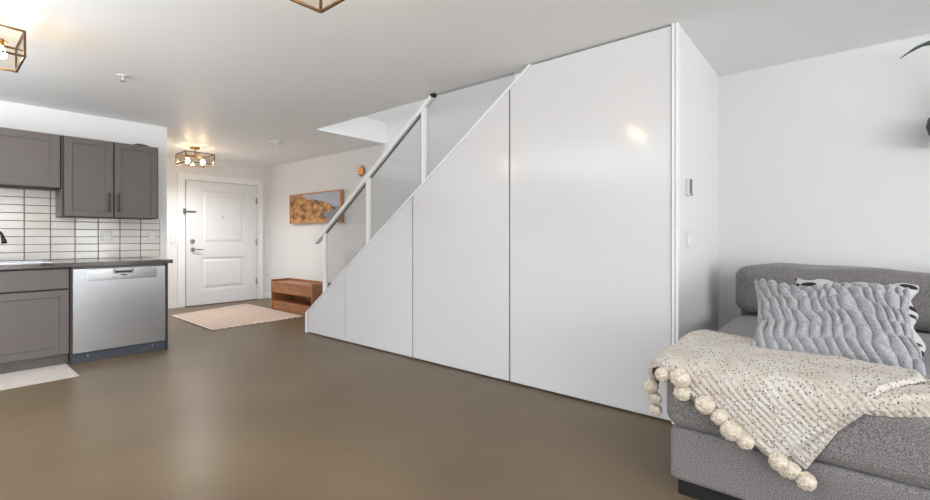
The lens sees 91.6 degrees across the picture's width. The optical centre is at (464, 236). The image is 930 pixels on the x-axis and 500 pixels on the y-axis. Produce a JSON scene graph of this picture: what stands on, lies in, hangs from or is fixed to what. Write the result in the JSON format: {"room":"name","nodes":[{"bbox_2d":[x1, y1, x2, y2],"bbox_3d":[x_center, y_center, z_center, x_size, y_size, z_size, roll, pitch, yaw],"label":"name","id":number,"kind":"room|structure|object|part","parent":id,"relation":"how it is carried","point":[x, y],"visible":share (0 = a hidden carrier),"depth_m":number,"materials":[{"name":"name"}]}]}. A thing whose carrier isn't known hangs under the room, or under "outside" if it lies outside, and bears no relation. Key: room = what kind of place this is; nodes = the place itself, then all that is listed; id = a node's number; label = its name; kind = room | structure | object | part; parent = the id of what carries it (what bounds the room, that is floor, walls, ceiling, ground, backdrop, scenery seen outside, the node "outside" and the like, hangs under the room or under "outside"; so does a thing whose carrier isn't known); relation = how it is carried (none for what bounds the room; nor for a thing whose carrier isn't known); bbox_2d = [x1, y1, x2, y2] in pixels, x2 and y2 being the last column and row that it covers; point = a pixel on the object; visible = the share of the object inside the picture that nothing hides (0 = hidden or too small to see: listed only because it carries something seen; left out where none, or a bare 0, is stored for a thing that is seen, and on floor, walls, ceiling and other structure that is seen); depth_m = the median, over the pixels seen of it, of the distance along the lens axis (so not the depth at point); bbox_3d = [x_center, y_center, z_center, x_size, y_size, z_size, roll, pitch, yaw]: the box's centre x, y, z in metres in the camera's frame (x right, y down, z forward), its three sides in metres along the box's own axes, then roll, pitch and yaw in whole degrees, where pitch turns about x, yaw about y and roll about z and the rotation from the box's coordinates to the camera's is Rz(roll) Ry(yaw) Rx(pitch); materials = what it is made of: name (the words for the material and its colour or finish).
{"room":"living room","nodes":[
{"label":"living room","id":0,"kind":"room"},
{"bbox_2d":[39,263,53,265],"bbox_3d":[-3.350,0.218,3.623,0.060,0.020,0.087,0,0,40],"label":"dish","id":1,"kind":"object","parent":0,"point":[41,264],"visible":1,"depth_m":3.60,"materials":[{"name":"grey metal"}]},
{"bbox_2d":[0,100,166,258],"bbox_3d":[-6.452,-0.082,3.458,2.060,2.430,6.653,0,0,40],"label":"wall","id":2,"kind":"structure","parent":0,"point":[18,116],"depth_m":4.87,"materials":[{"name":"white paint"}]},
{"bbox_2d":[0,127,60,189],"bbox_3d":[-4.405,-0.731,4.038,0.338,0.517,1.150,0,0,40],"label":"upper cabinet","id":3,"kind":"object","parent":2,"relation":"attached to","point":[28,159],"visible":1,"depth_m":4.21,"materials":[{"name":"grey wood"}]},
{"bbox_2d":[0,187,159,260],"bbox_3d":[-4.494,-0.149,4.187,0.012,0.755,2.881,0,0,40],"label":"backsplash","id":4,"kind":"structure","parent":2,"relation":"attached to","point":[30,227],"depth_m":4.58,"materials":[{"name":"white tile"}]},
{"bbox_2d":[100,231,112,240],"bbox_3d":[-3.886,-0.011,4.901,0.010,0.115,0.105,0,0,40],"label":"outlet","id":5,"kind":"object","parent":4,"relation":"attached to","point":[104,235],"visible":1,"depth_m":4.90,"materials":[{"name":"white plastic"}]},
{"bbox_2d":[148,231,155,240],"bbox_3d":[-3.617,-0.012,5.225,0.010,0.115,0.085,0,0,40],"label":"outlet","id":6,"kind":"object","parent":4,"relation":"attached to","point":[151,234],"visible":1,"depth_m":5.22,"materials":[{"name":"white plastic"}]},
{"bbox_2d":[55,135,157,219],"bbox_3d":[-3.759,-0.595,4.783,0.377,0.788,0.810,0,0,40],"label":"upper cabinet","id":7,"kind":"object","parent":2,"relation":"attached to","point":[100,178],"visible":1,"depth_m":4.65,"materials":[{"name":"grey wood"}]},
{"bbox_3d":[-4.040,-0.595,4.493,0.317,0.788,0.006,0,0,40],"label":"panel","id":8,"kind":"part","parent":7,"relation":"part of","materials":[{"name":"grey wood"}]},
{"bbox_3d":[-3.777,-0.595,4.544,0.020,0.780,0.385,0,0,40],"label":"door","id":9,"kind":"part","parent":7,"relation":"part of","materials":[{"name":"grey wood"}]},
{"bbox_3d":[-3.654,-0.355,4.646,0.039,0.196,0.018,0,0,40],"label":"handle","id":10,"kind":"part","parent":7,"relation":"part of","materials":[{"name":"black metal"}]},
{"bbox_3d":[-3.604,-0.355,4.705,0.039,0.196,0.018,0,0,40],"label":"handle","id":11,"kind":"part","parent":7,"relation":"part of","materials":[{"name":"black metal"}]},
{"bbox_3d":[-3.523,-0.595,4.848,0.020,0.780,0.384,0,0,40],"label":"door","id":12,"kind":"part","parent":7,"relation":"part of","materials":[{"name":"grey wood"}]},
{"bbox_2d":[167,155,267,301],"bbox_3d":[-6.575,-0.082,5.036,0.150,2.430,8.920,0,0,40],"label":"wall","id":13,"kind":"structure","parent":0,"point":[221,169],"depth_m":7.48,"materials":[{"name":"white paint"}]},
{"bbox_2d":[170,235,175,243],"bbox_3d":[-4.659,0.040,7.210,0.012,0.130,0.090,0,0,40],"label":"light switch","id":14,"kind":"object","parent":13,"relation":"attached to","point":[172,237],"visible":1,"depth_m":7.21,"materials":[{"name":"white plastic"}]},
{"bbox_2d":[168,293,267,308],"bbox_3d":[-4.383,1.083,7.539,0.014,0.100,2.267,0,0,40],"label":"baseboard","id":15,"kind":"structure","parent":13,"relation":"attached to","point":[265,295],"depth_m":7.22,"materials":[{"name":"white"}]},
{"bbox_2d":[183,180,256,305],"bbox_3d":[-4.152,0.101,7.737,0.106,2.045,1.205,0,0,40],"label":"door","id":16,"kind":"structure","parent":13,"relation":"in","point":[220,218],"depth_m":7.72,"materials":[{"name":"white paint"}]},
{"bbox_3d":[-4.163,-0.329,7.778,0.035,0.890,0.712,0,0,40],"label":"panel","id":17,"kind":"part","parent":16,"relation":"part of","materials":[{"name":"white paint"}]},
{"bbox_3d":[-4.163,0.611,7.778,0.035,0.541,0.712,0,0,40],"label":"panel","id":18,"kind":"part","parent":16,"relation":"part of","materials":[{"name":"white paint"}]},
{"bbox_2d":[177,172,262,307],"bbox_3d":[-4.166,0.050,7.779,0.040,2.167,1.391,0,0,40],"label":"trim","id":19,"kind":"structure","parent":13,"relation":"attached to","point":[181,177],"depth_m":7.39,"materials":[{"name":"white wood"}]},
{"bbox_2d":[0,298,696,499],"bbox_3d":[-1.601,1.193,0.891,13.100,0.120,9.220,0,0,40],"label":"floor","id":20,"kind":"structure","parent":0,"point":[274,410],"depth_m":2.61,"materials":[{"name":"concrete"}]},
{"bbox_2d":[0,267,71,373],"bbox_3d":[-4.092,0.700,3.984,0.888,0.866,0.818,0,0,40],"label":"base cabinet","id":21,"kind":"object","parent":20,"relation":"on","point":[34,303],"depth_m":3.84,"materials":[{"name":"grey wood"}]},
{"bbox_3d":[-3.764,0.367,3.700,0.020,0.172,0.792,0,0,40],"label":"drawer","id":22,"kind":"part","parent":21,"relation":"part of","materials":[{"name":"grey wood"}]},
{"bbox_3d":[-3.764,0.747,3.700,0.020,0.561,0.792,0,0,40],"label":"door","id":23,"kind":"part","parent":21,"relation":"part of","materials":[{"name":"grey wood"}]},
{"bbox_3d":[-3.829,0.700,4.288,0.868,0.866,0.015,0,0,40],"label":"filler strip","id":24,"kind":"part","parent":21,"relation":"part of","materials":[{"name":"grey wood"}]},
{"bbox_2d":[0,257,172,269],"bbox_3d":[-4.194,0.246,3.839,0.918,0.037,2.730,0,0,40],"label":"countertop","id":25,"kind":"structure","parent":21,"relation":"on","point":[58,263],"depth_m":4.21,"materials":[{"name":"grey stone"}]},
{"bbox_2d":[0,231,6,243],"bbox_3d":[-4.249,0.080,4.106,0.278,0.296,0.093,0,0,10],"label":"faucet","id":26,"kind":"object","parent":25,"relation":"on","point":[3,239],"visible":1,"depth_m":4.05,"materials":[{"name":"black metal"}]},
{"bbox_2d":[0,260,51,263],"bbox_3d":[-4.096,0.243,3.894,0.436,0.041,0.746,0,0,40],"label":"sink","id":27,"kind":"object","parent":25,"relation":"in","point":[38,261],"visible":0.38,"depth_m":4.14,"materials":[{"name":"silver metal"}]},
{"bbox_2d":[0,363,78,390],"bbox_3d":[-3.825,1.129,3.274,0.551,0.007,1.500,0,0,40],"label":"kitchen mat","id":28,"kind":"object","parent":20,"relation":"on","point":[28,377],"visible":1,"depth_m":3.65,"materials":[{"name":"white fabric"}]},
{"bbox_2d":[72,264,164,363],"bbox_3d":[-3.583,0.702,4.563,0.892,0.862,0.720,0,0,40],"label":"dishwasher","id":29,"kind":"object","parent":20,"relation":"on","point":[118,310],"visible":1,"depth_m":4.26,"materials":[{"name":"grey metal"}]},
{"bbox_3d":[-3.281,1.089,4.312,0.038,0.087,0.720,0,0,40],"label":"kick plate","id":30,"kind":"part","parent":29,"relation":"part of","materials":[{"name":"grey metal"}]},
{"bbox_3d":[-3.243,0.346,4.297,0.008,0.103,0.545,0,0,40],"label":"control panel","id":31,"kind":"part","parent":29,"relation":"part of","materials":[{"name":"silver metal"}]},
{"bbox_3d":[-3.239,0.318,4.288,0.011,0.054,0.156,0,0,40],"label":"handle","id":32,"kind":"part","parent":29,"relation":"part of","materials":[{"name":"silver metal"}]},
{"bbox_2d":[162,263,167,348],"bbox_3d":[-3.353,0.700,4.856,0.872,0.866,0.019,0,0,40],"label":"cabinet end panel","id":33,"kind":"object","parent":20,"relation":"on","point":[165,264],"visible":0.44,"depth_m":4.58,"materials":[{"name":"grey wood"}]},
{"bbox_2d":[185,299,257,306],"bbox_3d":[-4.147,1.127,7.763,0.090,0.012,1.151,0,0,40],"label":"threshold","id":34,"kind":"object","parent":20,"relation":"on","point":[250,299],"visible":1,"depth_m":7.69,"materials":[{"name":"brown"}]},
{"bbox_2d":[171,304,302,330],"bbox_3d":[-3.364,1.126,6.523,1.865,0.012,1.245,0,0,40],"label":"entry rug","id":35,"kind":"object","parent":20,"relation":"on","point":[243,314],"visible":1,"depth_m":6.38,"materials":[{"name":"beige fabric"}]},
{"bbox_2d":[271,278,331,315],"bbox_3d":[-2.488,0.898,6.837,1.179,0.470,0.320,0,0,40],"label":"bench","id":36,"kind":"object","parent":20,"relation":"on","point":[290,295],"visible":0.77,"depth_m":6.80,"materials":[{"name":"brown wood"}]},
{"bbox_3d":[-2.928,0.898,7.203,0.035,0.470,0.320,0,0,40],"label":"panel","id":37,"kind":"part","parent":36,"relation":"part of","materials":[{"name":"brown wood"}]},
{"bbox_2d":[272,298,310,308],"bbox_3d":[-2.495,1.003,6.830,1.109,0.030,0.300,0,0,40],"label":"shelf","id":38,"kind":"object","parent":36,"relation":"attached to","point":[296,303],"depth_m":6.90,"materials":[{"name":"brown wood"}]},
{"bbox_3d":[-2.582,0.787,6.725,1.103,0.132,0.020,0,0,40],"label":"drawer","id":39,"kind":"part","parent":36,"relation":"part of","materials":[{"name":"brown wood"}]},
{"bbox_3d":[-2.495,0.706,6.830,1.109,0.025,0.300,0,0,40],"label":"seat","id":40,"kind":"part","parent":36,"relation":"part of","materials":[{"name":"brown wood"}]},
{"bbox_3d":[-2.392,0.873,6.952,1.109,0.420,0.020,0,0,40],"label":"panel","id":41,"kind":"part","parent":36,"relation":"part of","materials":[{"name":"brown wood"}]},
{"bbox_3d":[-2.049,0.898,6.471,0.035,0.470,0.320,0,0,40],"label":"panel","id":42,"kind":"part","parent":36,"relation":"part of","materials":[{"name":"brown wood"}]},
{"bbox_2d":[305,26,671,420],"bbox_3d":[-0.292,-0.082,4.105,4.107,2.429,0.106,0,0,40],"label":"staircase","id":43,"kind":"structure","parent":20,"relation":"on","point":[537,252],"depth_m":3.32,"materials":[{"name":"white wood"}]},
{"bbox_3d":[-1.607,0.309,5.198,0.042,0.715,0.044,0,0,40],"label":"post","id":44,"kind":"part","parent":43,"relation":"part of","materials":[{"name":"white wood"}]},
{"bbox_3d":[-1.577,0.743,5.126,0.748,0.757,0.018,0,0,40],"label":"cabinet door","id":45,"kind":"part","parent":43,"relation":"part of","materials":[{"name":"white"}]},
{"bbox_3d":[-0.996,-0.254,4.689,0.050,0.718,0.044,0,0,40],"label":"post","id":46,"kind":"part","parent":43,"relation":"part of","materials":[{"name":"white"}]},
{"bbox_3d":[-0.684,-0.314,4.429,2.780,1.962,0.060,0,0,40],"label":"stair railing","id":47,"kind":"part","parent":43,"relation":"part of","materials":[{"name":"white metal"}]},
{"bbox_3d":[-0.886,0.374,4.551,1.037,1.495,0.018,0,0,40],"label":"cabinet door","id":48,"kind":"part","parent":43,"relation":"part of","materials":[{"name":"white"}]},
{"bbox_3d":[-0.671,-0.082,4.421,3.120,2.429,0.106,0,0,40],"label":"edge trim","id":49,"kind":"part","parent":43,"relation":"part of","materials":[{"name":"white wood"}]},
{"bbox_3d":[-0.372,-0.830,4.169,0.055,0.722,0.044,0,0,40],"label":"post","id":50,"kind":"part","parent":43,"relation":"part of","materials":[{"name":"white metal"}]},
{"bbox_3d":[-0.066,-0.010,3.867,1.073,2.263,0.018,0,0,40],"label":"cabinet door","id":51,"kind":"part","parent":43,"relation":"part of","materials":[{"name":"white wood"}]},
{"bbox_3d":[0.809,-0.083,3.139,1.177,2.408,0.018,0,0,40],"label":"cabinet door","id":52,"kind":"part","parent":43,"relation":"part of","materials":[{"name":"white wood"}]},
{"bbox_2d":[672,22,679,423],"bbox_3d":[1.282,-0.082,2.749,0.037,2.429,0.042,0,0,40],"label":"trim","id":53,"kind":"structure","parent":43,"relation":"attached to","point":[675,26],"depth_m":2.73,"materials":[{"name":"white wood"}]},
{"bbox_2d":[667,263,929,499],"bbox_3d":[2.483,0.657,1.913,2.574,0.953,1.961,0,0,40],"label":"sectional sofa","id":54,"kind":"object","parent":20,"relation":"on","point":[873,457],"visible":0.47,"depth_m":1.81,"materials":[{"name":"grey fabric"}]},
{"bbox_2d":[643,329,929,490],"bbox_3d":[1.388,0.700,1.909,1.088,0.418,0.736,0,0,40],"label":"throw blanket","id":55,"kind":"object","parent":54,"relation":"on","point":[788,406],"visible":1,"depth_m":1.72,"materials":[{"name":"beige fabric"}]},
{"bbox_2d":[735,263,929,331],"bbox_3d":[2.449,0.364,2.918,1.222,0.368,0.395,0,0,40],"label":"cushion","id":56,"kind":"object","parent":54,"relation":"on","point":[746,294],"depth_m":2.87,"materials":[{"name":"grey fabric"}]},
{"bbox_3d":[3.039,0.623,2.570,2.520,0.460,0.240,0,0,40],"label":"frame","id":57,"kind":"part","parent":54,"relation":"part of","materials":[{"name":"grey fabric"}]},
{"bbox_2d":[751,278,925,375],"bbox_3d":[1.660,0.398,2.064,0.602,0.377,0.416,0,0,35],"label":"throw pillow","id":58,"kind":"object","parent":54,"relation":"on","point":[871,322],"visible":0.86,"depth_m":1.97,"materials":[{"name":"grey fabric"}]},
{"bbox_2d":[794,277,925,358],"bbox_3d":[1.942,0.398,2.261,0.521,0.360,0.320,0,0,35],"label":"throw pillow","id":59,"kind":"object","parent":54,"relation":"on","point":[914,289],"visible":0.08,"depth_m":2.21,"materials":[{"name":"white fabric"}]},
{"bbox_2d":[0,0,929,166],"bbox_3d":[-1.601,-1.447,0.891,13.100,0.300,9.220,0,0,40],"label":"ceiling","id":60,"kind":"structure","parent":0,"point":[226,79],"depth_m":3.06,"materials":[{"name":"white paint"}]},
{"bbox_2d":[0,24,25,72],"bbox_3d":[-2.818,-1.169,2.601,0.391,0.254,0.381,0,0,40],"label":"ceiling light","id":61,"kind":"object","parent":60,"relation":"attached to","point":[3,54],"visible":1,"depth_m":2.67,"materials":[{"name":"gold metal"}]},
{"bbox_2d":[0,38,6,58],"bbox_3d":[-2.754,-1.115,2.678,0.060,0.118,0.059,0,0,40],"label":"bulb","id":62,"kind":"object","parent":61,"relation":"attached to","point":[2,42],"depth_m":2.67,"materials":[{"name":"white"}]},
{"bbox_2d":[117,74,128,81],"bbox_3d":[-2.747,-1.272,3.630,0.080,0.048,0.080,0,0,40],"label":"sprinkler","id":63,"kind":"object","parent":60,"relation":"attached to","point":[123,76],"visible":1,"depth_m":3.62,"materials":[{"name":"white plastic"}]},
{"bbox_2d":[175,146,214,167],"bbox_3d":[-3.896,-1.169,6.526,0.391,0.254,0.381,0,0,40],"label":"ceiling light","id":64,"kind":"object","parent":60,"relation":"attached to","point":[187,160],"visible":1,"depth_m":6.50,"materials":[{"name":"gold metal"}]},
{"bbox_2d":[269,140,282,144],"bbox_3d":[-2.567,-1.276,6.139,0.180,0.041,0.180,0,0,40],"label":"smoke detector","id":65,"kind":"object","parent":60,"relation":"attached to","point":[273,142],"visible":1,"depth_m":6.09,"materials":[{"name":"white plastic"}]},
{"bbox_2d":[290,0,344,12],"bbox_3d":[-0.643,-1.169,1.837,0.391,0.254,0.381,0,0,40],"label":"ceiling light","id":66,"kind":"object","parent":60,"relation":"attached to","point":[320,10],"visible":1,"depth_m":2.05,"materials":[{"name":"gold metal"}]},
{"bbox_2d":[268,34,929,328],"bbox_3d":[1.302,-1.392,4.375,13.100,5.050,0.150,0,0,40],"label":"wall","id":67,"kind":"structure","parent":0,"point":[825,159],"depth_m":3.38,"materials":[{"name":"white paint"}]},
{"bbox_2d":[289,189,343,223],"bbox_3d":[-2.436,-0.473,7.349,1.492,0.496,0.064,0,0,40],"label":"framed painting","id":68,"kind":"object","parent":67,"relation":"attached to","point":[315,207],"visible":0.96,"depth_m":7.31,"materials":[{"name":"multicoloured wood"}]},
{"bbox_2d":[357,165,364,175],"bbox_3d":[-1.508,-0.962,6.595,0.173,0.166,0.034,0,0,40],"label":"brass ornament","id":69,"kind":"object","parent":67,"relation":"attached to","point":[361,169],"visible":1,"depth_m":6.58,"materials":[{"name":"brown metal"}]},
{"bbox_3d":[3.300,-0.585,2.457,1.075,0.035,0.239,0,0,40],"label":"wall shelf","id":70,"kind":"object","parent":67,"relation":"attached to","visible":0},
{"bbox_2d":[900,41,929,135],"bbox_3d":[2.940,-0.876,2.533,0.542,0.548,0.585,0,0,-25],"label":"potted plant","id":71,"kind":"object","parent":70,"relation":"on","point":[927,43],"visible":1,"depth_m":2.67,"materials":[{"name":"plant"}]},
{"bbox_3d":[2.946,-0.672,2.739,0.216,0.140,0.216,0,0,40],"label":"pot","id":72,"kind":"part","parent":71,"relation":"part of","materials":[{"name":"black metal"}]},
{"bbox_2d":[671,26,718,420],"bbox_3d":[1.634,-0.082,3.243,0.118,2.430,1.165,0,0,40],"label":"wall","id":73,"kind":"structure","parent":0,"point":[699,82],"depth_m":3.15,"materials":[{"name":"white paint"}]},
{"bbox_2d":[686,231,690,248],"bbox_3d":[1.442,0.016,2.911,0.012,0.115,0.090,0,0,40],"label":"light switch","id":74,"kind":"object","parent":73,"relation":"attached to","point":[688,233],"visible":1,"depth_m":2.90,"materials":[{"name":"white plastic"}]},
{"bbox_2d":[686,178,692,195],"bbox_3d":[1.437,-0.318,2.889,0.034,0.110,0.070,0,0,40],"label":"thermostat","id":75,"kind":"object","parent":73,"relation":"attached to","point":[688,181],"visible":1,"depth_m":2.86,"materials":[{"name":"white plastic"}]}
]}

